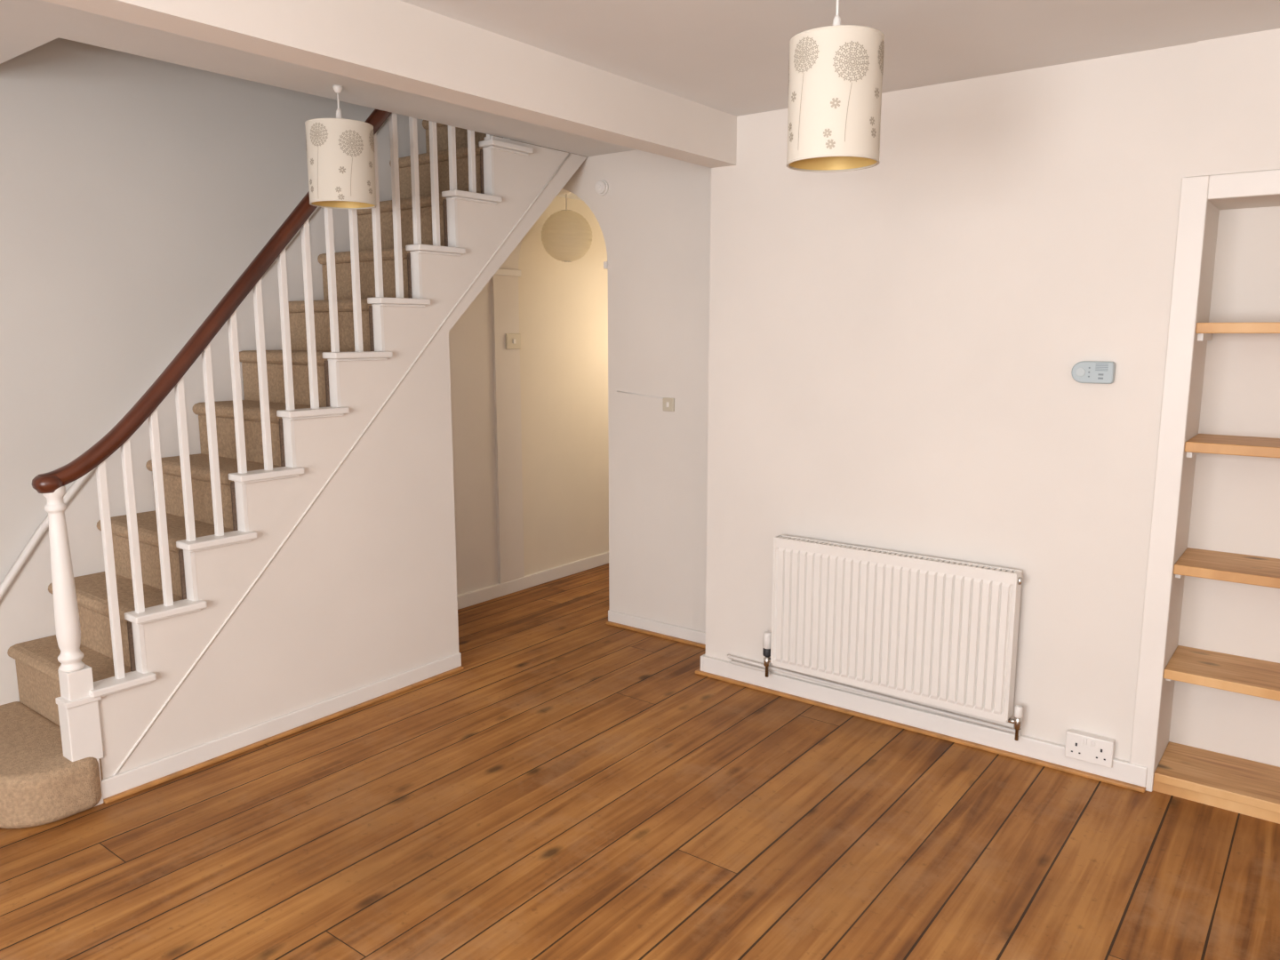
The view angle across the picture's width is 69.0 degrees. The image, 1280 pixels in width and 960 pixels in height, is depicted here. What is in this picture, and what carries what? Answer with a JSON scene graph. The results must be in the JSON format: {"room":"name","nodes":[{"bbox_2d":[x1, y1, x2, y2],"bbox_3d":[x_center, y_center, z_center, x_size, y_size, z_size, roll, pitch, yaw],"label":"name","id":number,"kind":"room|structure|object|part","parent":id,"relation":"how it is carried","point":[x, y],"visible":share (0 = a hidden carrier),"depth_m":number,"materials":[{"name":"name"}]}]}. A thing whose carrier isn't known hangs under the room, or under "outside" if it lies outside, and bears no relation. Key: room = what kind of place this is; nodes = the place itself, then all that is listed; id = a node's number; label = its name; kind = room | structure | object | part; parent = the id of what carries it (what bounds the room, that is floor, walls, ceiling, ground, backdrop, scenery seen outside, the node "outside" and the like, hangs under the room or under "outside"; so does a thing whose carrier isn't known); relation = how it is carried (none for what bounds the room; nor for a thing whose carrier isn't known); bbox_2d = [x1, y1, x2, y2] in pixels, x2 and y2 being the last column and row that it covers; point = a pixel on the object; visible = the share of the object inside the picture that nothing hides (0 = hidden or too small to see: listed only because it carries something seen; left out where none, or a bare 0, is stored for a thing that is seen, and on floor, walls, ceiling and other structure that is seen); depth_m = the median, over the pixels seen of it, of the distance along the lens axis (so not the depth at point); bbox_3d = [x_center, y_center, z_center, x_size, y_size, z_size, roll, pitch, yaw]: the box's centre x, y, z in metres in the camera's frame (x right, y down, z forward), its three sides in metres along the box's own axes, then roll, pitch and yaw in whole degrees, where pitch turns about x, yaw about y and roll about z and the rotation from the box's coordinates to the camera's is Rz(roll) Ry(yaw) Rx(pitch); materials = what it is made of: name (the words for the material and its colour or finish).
{"room":"living room","nodes":[
{"label":"living room","id":0,"kind":"room"},
{"bbox_2d":[0,37,608,583],"bbox_3d":[-1.956,-1.434,3.580,0.132,4.700,7.840,7,11,37],"label":"wall","id":1,"kind":"structure","parent":0,"point":[136,191],"depth_m":3.63,"materials":[{"name":"white paint"}]},
{"bbox_2d":[494,268,521,276],"bbox_3d":[-0.731,-1.139,5.106,0.015,0.035,0.214,7,11,37],"label":"trim","id":2,"kind":"structure","parent":1,"relation":"attached to","point":[500,271],"depth_m":5.11,"materials":[{"name":"white paint"}]},
{"bbox_2d":[456,551,608,609],"bbox_3d":[-0.478,0.561,5.744,0.028,0.075,2.910,7,11,37],"label":"baseboard","id":3,"kind":"structure","parent":1,"relation":"attached to","point":[482,595],"depth_m":5.50,"materials":[{"name":"white paint"}]},
{"bbox_2d":[448,279,498,595],"bbox_3d":[-1.091,-0.432,4.791,0.006,2.338,0.920,7,11,37],"label":"wall understair","id":4,"kind":"structure","parent":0,"point":[470,339],"depth_m":5.07,"materials":[{"name":"white paint"}]},
{"bbox_2d":[505,333,520,349],"bbox_3d":[-0.705,-0.775,5.196,0.018,0.086,0.110,7,11,37],"label":"wall switch","id":5,"kind":"object","parent":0,"point":[513,340],"depth_m":5.19,"materials":[{"name":"white plastic"}]},
{"bbox_2d":[557,192,583,200],"bbox_3d":[0.215,-1.734,5.547,0.925,0.130,1.800,7,11,37],"label":"ceiling","id":6,"kind":"structure","parent":0,"point":[572,196],"depth_m":5.41,"materials":[{"name":"paint"}]},
{"bbox_2d":[540,192,592,262],"bbox_3d":[-0.407,-1.411,5.163,0.288,0.388,0.288,7,11,37],"label":"paper lantern","id":7,"kind":"object","parent":6,"relation":"hanging from","point":[566,236],"visible":1,"depth_m":5.07,"materials":[{"name":"beige paper"}]},
{"bbox_2d":[490,149,711,631],"bbox_3d":[-0.113,-0.425,4.743,1.619,2.340,0.190,7,11,37],"label":"wall","id":8,"kind":"structure","parent":0,"point":[653,216],"depth_m":4.50,"materials":[{"name":"white paint"}]},
{"bbox_2d":[594,179,608,195],"bbox_3d":[-0.188,-1.415,4.501,0.072,0.072,0.032,7,11,37],"label":"smoke detector","id":9,"kind":"object","parent":8,"relation":"attached to","point":[602,187],"visible":1,"depth_m":4.49,"materials":[{"name":"white paint"}]},
{"bbox_2d":[603,261,607,269],"bbox_3d":[-0.106,-1.064,4.633,0.020,0.035,0.217,7,11,37],"label":"trim","id":10,"kind":"structure","parent":8,"relation":"attached to","point":[605,263],"depth_m":4.55,"materials":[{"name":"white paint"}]},
{"bbox_2d":[616,390,674,411],"bbox_3d":[0.021,-0.384,4.513,0.348,0.086,0.018,7,11,37],"label":"wall switch","id":11,"kind":"object","parent":8,"relation":"attached to","point":[668,404],"depth_m":4.43,"materials":[{"name":"white plastic"}]},
{"bbox_2d":[0,563,1279,959],"bbox_3d":[0.265,1.204,2.282,5.725,0.100,7.840,7,11,37],"label":"floor","id":12,"kind":"structure","parent":0,"point":[574,790],"depth_m":2.78,"materials":[{"name":"brown wood"}]},
{"bbox_2d":[0,109,587,828],"bbox_3d":[-1.284,-0.680,3.881,0.745,3.116,3.100,7,11,37],"label":"staircase","id":13,"kind":"structure","parent":12,"relation":"on","point":[267,532],"depth_m":3.53,"materials":[{"name":"beige carpet"}]},
{"bbox_3d":[-1.776,0.351,2.880,0.071,0.675,0.079,7,11,37],"label":"newel post","id":14,"kind":"part","parent":13,"relation":"part of","materials":[{"name":"white paint"}]},
{"bbox_3d":[-1.187,-1.127,3.425,0.056,2.090,2.021,7,11,37],"label":"handrail","id":15,"kind":"part","parent":13,"relation":"part of","materials":[{"name":"brown wood"}]},
{"bbox_2d":[101,652,461,799],"bbox_3d":[-1.272,0.901,3.583,0.014,0.063,1.530,7,11,37],"label":"baseboard","id":16,"kind":"structure","parent":13,"relation":"attached to","point":[121,782],"depth_m":3.44,"materials":[{"name":"white paint"}]},
{"bbox_3d":[-1.034,-0.276,3.720,0.007,2.314,2.316,7,11,37],"label":"diagonal moulding","id":17,"kind":"part","parent":13,"relation":"part of","materials":[{"name":"beige paint"}]},
{"bbox_2d":[103,621,1145,803],"bbox_3d":[0.062,1.006,3.160,2.662,0.014,2.440,7,11,37],"label":"baseboard","id":18,"kind":"structure","parent":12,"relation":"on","point":[228,755],"depth_m":3.51,"materials":[{"name":"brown wood"}]},
{"bbox_2d":[1152,322,1279,823],"bbox_3d":[2.141,0.298,2.800,0.900,1.525,0.302,7,11,37],"label":"shelves","id":19,"kind":"object","parent":12,"relation":"on","point":[1245,787],"visible":1,"depth_m":2.97,"materials":[{"name":"brown wood"}]},
{"bbox_3d":[2.141,1.002,2.913,0.900,0.030,0.302,7,11,37],"label":"shelf","id":20,"kind":"part","parent":19,"relation":"part of","materials":[{"name":"brown wood"}]},
{"bbox_3d":[2.143,0.652,2.859,0.900,0.032,0.295,7,11,37],"label":"shelf","id":21,"kind":"part","parent":19,"relation":"part of","materials":[{"name":"brown wood"}]},
{"bbox_3d":[2.143,0.308,2.804,0.900,0.032,0.295,7,11,37],"label":"shelf","id":22,"kind":"part","parent":19,"relation":"part of","materials":[{"name":"brown wood"}]},
{"bbox_3d":[2.143,-0.079,2.742,0.900,0.032,0.295,7,11,37],"label":"shelf","id":23,"kind":"part","parent":19,"relation":"part of","materials":[{"name":"brown wood"}]},
{"bbox_3d":[2.143,-0.439,2.685,0.900,0.032,0.295,7,11,37],"label":"shelf","id":24,"kind":"part","parent":19,"relation":"part of","materials":[{"name":"brown wood"}]},
{"bbox_2d":[0,0,1279,156],"bbox_3d":[-0.339,-1.110,1.111,5.485,0.160,5.610,7,11,37],"label":"ceiling","id":25,"kind":"structure","parent":0,"point":[732,57],"depth_m":2.69,"materials":[{"name":"paint"}]},
{"bbox_2d":[304,84,376,208],"bbox_3d":[-1.050,-1.171,3.265,0.228,0.400,0.228,7,11,37],"label":"pendant lamp","id":26,"kind":"object","parent":25,"relation":"hanging from","point":[340,151],"visible":1,"depth_m":3.19,"materials":[{"name":"white fabric"}]},
{"bbox_3d":[-1.050,-1.304,3.243,0.007,0.090,0.006,2,9,15],"label":"cord","id":27,"kind":"part","parent":26,"relation":"part of","materials":[{"name":"white paint"}]},
{"bbox_3d":[-1.050,-1.107,3.275,0.226,0.270,0.226,7,11,37],"label":"lamp shade","id":28,"kind":"part","parent":26,"relation":"part of","materials":[{"name":"white fabric"}]},
{"bbox_2d":[305,122,375,199],"bbox_3d":[-1.050,-1.103,3.276,0.228,0.254,0.228,7,11,37],"label":"print","id":29,"kind":"object","parent":26,"relation":"attached to","point":[340,156],"depth_m":3.18},
{"bbox_2d":[41,0,736,167],"bbox_3d":[-1.275,-1.023,1.659,0.120,0.185,5.310,7,11,37],"label":"beam","id":30,"kind":"structure","parent":25,"relation":"attached to","point":[397,44],"depth_m":2.54,"materials":[{"name":"white paint"}]},
{"bbox_2d":[786,0,884,172],"bbox_3d":[0.469,-0.985,2.230,0.222,0.440,0.222,7,11,37],"label":"pendant lamp","id":31,"kind":"object","parent":25,"relation":"hanging from","point":[836,73],"visible":1,"depth_m":2.15,"materials":[{"name":"white fabric"}]},
{"bbox_2d":[788,36,884,150],"bbox_3d":[0.469,-0.910,2.242,0.222,0.257,0.222,7,11,37],"label":"print","id":32,"kind":"object","parent":31,"relation":"attached to","point":[835,83],"depth_m":2.15},
{"bbox_3d":[0.469,-1.126,2.208,0.006,0.115,0.007,-5,10,-30],"label":"cord","id":33,"kind":"part","parent":31,"relation":"part of","materials":[{"name":"white paint"}]},
{"bbox_2d":[608,609,705,644],"bbox_3d":[0.146,0.741,4.599,0.778,0.058,0.014,7,11,37],"label":"baseboard","id":34,"kind":"structure","parent":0,"point":[665,628],"depth_m":4.63,"materials":[{"name":"white wood"}]},
{"bbox_2d":[705,42,1279,791],"bbox_3d":[1.953,-0.139,2.953,3.866,2.340,0.420,7,11,37],"label":"wall","id":35,"kind":"structure","parent":0,"point":[896,343],"depth_m":3.19,"materials":[{"name":"white paint"}]},
{"bbox_2d":[700,653,705,671],"bbox_3d":[0.368,0.792,4.240,0.016,0.070,0.320,7,11,37],"label":"baseboard return","id":36,"kind":"object","parent":35,"relation":"attached to","point":[701,657],"depth_m":4.11,"materials":[{"name":"white wood"}]},
{"bbox_2d":[727,534,1023,740],"bbox_3d":[0.848,0.554,3.588,1.239,0.601,0.098,7,11,37],"label":"radiator","id":37,"kind":"object","parent":35,"relation":"attached to","point":[940,632],"visible":1,"depth_m":3.45,"materials":[{"name":"metal"}]},
{"bbox_2d":[773,534,1022,578],"bbox_3d":[0.925,0.279,3.464,0.936,0.018,0.063,7,11,37],"label":"grille","id":38,"kind":"object","parent":37,"relation":"attached to","point":[948,566],"depth_m":3.42,"materials":[{"name":"metal"}]},
{"bbox_2d":[703,656,1147,787],"bbox_3d":[0.978,0.896,3.593,1.748,0.070,0.020,7,11,37],"label":"baseboard","id":39,"kind":"structure","parent":35,"relation":"attached to","point":[1124,771],"depth_m":3.50,"materials":[{"name":"white wood"}]},
{"bbox_2d":[1064,728,1114,767],"bbox_3d":[1.524,0.908,3.154,0.148,0.092,0.049,7,11,37],"label":"wall socket","id":40,"kind":"object","parent":35,"relation":"attached to","point":[1085,747],"visible":1,"depth_m":3.14,"materials":[{"name":"white plastic"}]},
{"bbox_2d":[1071,360,1115,383],"bbox_3d":[1.464,-0.348,3.008,0.125,0.070,0.035,7,11,37],"label":"thermostat","id":41,"kind":"object","parent":35,"relation":"attached to","point":[1085,372],"visible":1,"depth_m":2.99,"materials":[{"name":"plastic"}]},
{"bbox_2d":[1129,169,1279,791],"bbox_3d":[2.046,0.106,2.644,1.044,1.955,0.012,7,11,37],"label":"trim","id":42,"kind":"structure","parent":35,"relation":"attached to","point":[1195,191],"depth_m":2.90,"materials":[{"name":"white wood"}]},
{"bbox_2d":[1185,28,1279,177],"bbox_3d":[2.500,-0.996,2.120,2.162,0.384,0.007,7,11,37],"label":"wall","id":43,"kind":"structure","parent":35,"relation":"attached to","point":[1235,123],"depth_m":2.70,"materials":[{"name":"white paint"}]}
]}

